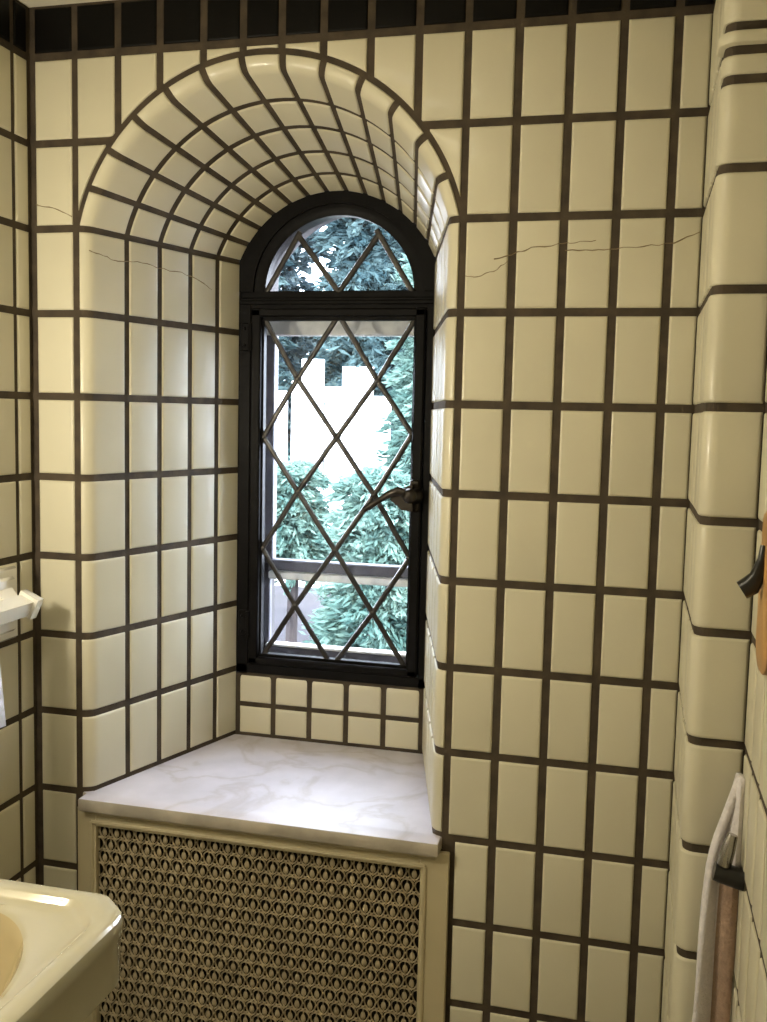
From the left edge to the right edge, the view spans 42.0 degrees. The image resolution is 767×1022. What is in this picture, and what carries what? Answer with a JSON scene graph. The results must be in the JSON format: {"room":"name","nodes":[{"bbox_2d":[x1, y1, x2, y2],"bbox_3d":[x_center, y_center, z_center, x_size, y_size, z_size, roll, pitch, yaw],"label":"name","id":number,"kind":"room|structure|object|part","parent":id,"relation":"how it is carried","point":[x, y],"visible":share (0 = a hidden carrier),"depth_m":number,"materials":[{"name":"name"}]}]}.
{"room":"bathroom","nodes":[
{"label":"bathroom","id":0,"kind":"room"},
{"bbox_2d":[0,0,37,883],"bbox_3d":[-1.014,0.277,0.934,0.003,2.338,2.376,3,6,14],"label":"wall","id":1,"kind":"structure","parent":0,"point":[18,738],"depth_m":1.99,"materials":[{"name":"beige tile"}]},
{"bbox_2d":[0,667,5,727],"bbox_3d":[-0.765,0.308,1.716,0.063,0.254,0.292,3,6,14],"label":"hand towel","id":2,"kind":"object","parent":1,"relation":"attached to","point":[2,710],"visible":1,"depth_m":1.84,"materials":[{"name":"white fabric"}]},
{"bbox_2d":[0,566,43,642],"bbox_3d":[-0.779,0.209,1.695,0.081,0.145,0.620,3,6,14],"label":"towel bar","id":3,"kind":"object","parent":1,"relation":"attached to","point":[13,606],"visible":1,"depth_m":1.95,"materials":[{"name":"white ceramic"}]},
{"bbox_2d":[18,0,110,7],"bbox_3d":[-0.324,-0.868,0.654,1.373,0.026,2.376,3,6,14],"label":"ceiling","id":4,"kind":"structure","parent":0,"point":[29,3],"depth_m":1.94,"materials":[{"name":"beige paint"}]},
{"bbox_2d":[28,0,714,1021],"bbox_3d":[-0.089,0.199,1.961,1.294,2.338,0.084,3,6,14],"label":"wall","id":5,"kind":"structure","parent":0,"point":[570,136],"depth_m":1.82,"materials":[{"name":"beige tile"}]},
{"bbox_2d":[78,734,441,857],"bbox_3d":[-0.209,0.600,2.202,0.765,0.027,0.484,3,6,14],"label":"sill","id":6,"kind":"structure","parent":5,"relation":"attached to","point":[368,798],"depth_m":2.10,"materials":[{"name":"white stone"}]},
{"bbox_2d":[77,50,462,849],"bbox_3d":[-0.155,-0.145,2.280,0.776,1.496,0.725,3,6,14],"label":"wall niche","id":7,"kind":"object","parent":5,"relation":"in","point":[171,208],"visible":1,"depth_m":2.14,"materials":[{"name":"beige tile"}]},
{"bbox_2d":[236,190,435,688],"bbox_3d":[-0.124,-0.162,2.351,0.479,1.160,0.094,3,6,14],"label":"window","id":8,"kind":"structure","parent":7,"relation":"attached to","point":[259,305],"depth_m":2.36,"materials":[{"name":"black paint"}]},
{"bbox_3d":[-0.115,-0.046,2.383,0.424,0.862,0.032,3,6,14],"label":"casement sash","id":9,"kind":"part","parent":8,"relation":"part of","materials":[{"name":"black paint"}]},
{"bbox_3d":[0.021,-0.034,2.306,0.137,0.077,0.056,3,6,14],"label":"handle","id":10,"kind":"part","parent":8,"relation":"part of","materials":[{"name":"brown metal"}]},
{"bbox_2d":[263,217,413,663],"bbox_3d":[-0.090,-0.174,2.494,0.483,1.145,0.036,3,6,14],"label":"window","id":11,"kind":"structure","parent":7,"relation":"attached to","point":[289,569],"depth_m":2.52,"materials":[{"name":"grey paint"}]},
{"bbox_3d":[-0.090,-0.042,2.509,0.479,0.880,0.031,3,6,14],"label":"storm frame","id":12,"kind":"part","parent":11,"relation":"part of","materials":[{"name":"grey paint"}]},
{"bbox_3d":[-0.096,0.145,2.525,0.404,0.027,0.036,3,6,14],"label":"meeting rail","id":13,"kind":"part","parent":11,"relation":"part of","materials":[{"name":"grey paint"}]},
{"bbox_3d":[-0.081,-0.465,2.467,0.479,0.065,0.033,3,6,14],"label":"head rail","id":14,"kind":"part","parent":11,"relation":"part of","materials":[{"name":"paint"}]},
{"bbox_2d":[661,0,766,1021],"bbox_3d":[0.308,0.339,0.606,0.089,2.338,2.377,2,6,12],"label":"wall","id":15,"kind":"structure","parent":0,"point":[721,722],"depth_m":1.43,"materials":[{"name":"beige tile"}]},
{"bbox_2d":[712,832,744,890],"bbox_3d":[0.484,0.489,1.401,0.042,0.081,0.033,3,6,14],"label":"towel holder","id":16,"kind":"object","parent":15,"relation":"attached to","point":[724,872],"visible":1,"depth_m":1.39,"materials":[{"name":"black metal"}]},
{"bbox_2d":[692,773,744,1021],"bbox_3d":[0.477,0.696,1.460,0.065,0.644,0.034,3,6,14],"label":"bath towel","id":17,"kind":"object","parent":16,"relation":"hanging from","point":[717,933],"visible":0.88,"depth_m":1.44,"materials":[{"name":"beige fabric"}]},
{"bbox_3d":[0.480,0.473,1.397,0.026,0.048,0.022,3,6,14],"label":"knob","id":18,"kind":"part","parent":16,"relation":"part of","materials":[{"name":"silver metal"}]},
{"bbox_3d":[0.483,0.512,1.403,0.042,0.036,0.033,3,6,14],"label":"arm","id":19,"kind":"part","parent":16,"relation":"part of","materials":[{"name":"black metal"}]},
{"bbox_2d":[737,511,766,674],"bbox_3d":[0.468,0.101,1.262,0.041,0.211,0.097,3,6,14],"label":"board","id":20,"kind":"object","parent":15,"relation":"attached to","point":[755,582],"visible":1,"depth_m":1.26,"materials":[{"name":"brown wood"}]},
{"bbox_3d":[-0.367,1.481,0.921,1.373,0.026,2.455,3,6,14],"label":"floor","id":21,"kind":"structure","parent":0,"visible":0},
{"bbox_2d":[0,879,123,1021],"bbox_3d":[-0.690,0.999,1.255,0.533,0.854,0.616,3,6,14],"label":"basin","id":22,"kind":"object","parent":21,"relation":"on","point":[60,948],"visible":1,"depth_m":1.35,"materials":[{"name":"beige ceramic"}]},
{"bbox_2d":[78,810,449,1021],"bbox_3d":[-0.265,0.996,2.029,0.787,0.730,0.021,3,6,14],"label":"radiator cover","id":23,"kind":"object","parent":21,"relation":"on","point":[432,931],"visible":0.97,"depth_m":2.02,"materials":[{"name":"beige metal"}]},
{"label":"outside","id":24,"kind":"structure","parent":0,"visible":0},
{"bbox_2d":[274,469,368,643],"bbox_3d":[-2.886,-0.393,22.088,24.640,0.001,36.238,3,6,14],"label":"ground","id":25,"kind":"structure","parent":24,"point":[311,601],"depth_m":9.24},
{"bbox_2d":[275,453,335,642],"bbox_3d":[-0.683,0.310,7.561,0.956,1.505,0.942,-3,7,-36],"label":"tree","id":26,"kind":"object","parent":25,"relation":"on","point":[294,535],"visible":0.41,"depth_m":7.36,"materials":[{"name":"green plant"}]},
{"bbox_2d":[278,225,332,457],"bbox_3d":[-1.439,-3.782,15.566,1.818,8.068,1.778,3,6,14],"label":"spruce tree","id":27,"kind":"object","parent":25,"relation":"on","point":[305,346],"visible":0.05,"depth_m":15.38,"materials":[{"name":"green plant"}]},
{"bbox_2d":[275,359,390,587],"bbox_3d":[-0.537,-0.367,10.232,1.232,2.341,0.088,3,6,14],"label":"building","id":28,"kind":"structure","parent":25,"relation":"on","point":[362,439],"depth_m":10.13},
{"bbox_2d":[300,217,407,491],"bbox_3d":[-0.291,-2.485,13.256,1.730,5.984,1.776,3,6,14],"label":"spruce tree","id":29,"kind":"object","parent":25,"relation":"on","point":[356,234],"visible":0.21,"depth_m":12.85,"materials":[{"name":"green plant"}]},
{"bbox_2d":[299,461,409,651],"bbox_3d":[-0.037,0.452,6.099,1.094,1.535,1.067,1,6,-7],"label":"shrub","id":30,"kind":"object","parent":25,"relation":"on","point":[372,541],"visible":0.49,"depth_m":5.88,"materials":[{"name":"green plant"}]},
{"bbox_2d":[370,253,413,474],"bbox_3d":[0.402,-0.426,7.484,1.060,3.032,1.074,4,6,24],"label":"conifer tree","id":31,"kind":"object","parent":25,"relation":"on","point":[401,378],"visible":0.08,"depth_m":7.32,"materials":[{"name":"green plant"}]},
{"label":"lawn","id":32,"kind":"structure","parent":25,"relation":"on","visible":0},
{"bbox_2d":[278,259,297,460],"bbox_3d":[-1.938,-2.458,13.625,1.664,5.786,1.785,0,6,-9],"label":"spruce tree","id":33,"kind":"object","parent":32,"relation":"on","point":[284,377],"visible":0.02,"depth_m":13.57,"materials":[{"name":"green plant"}]}
]}

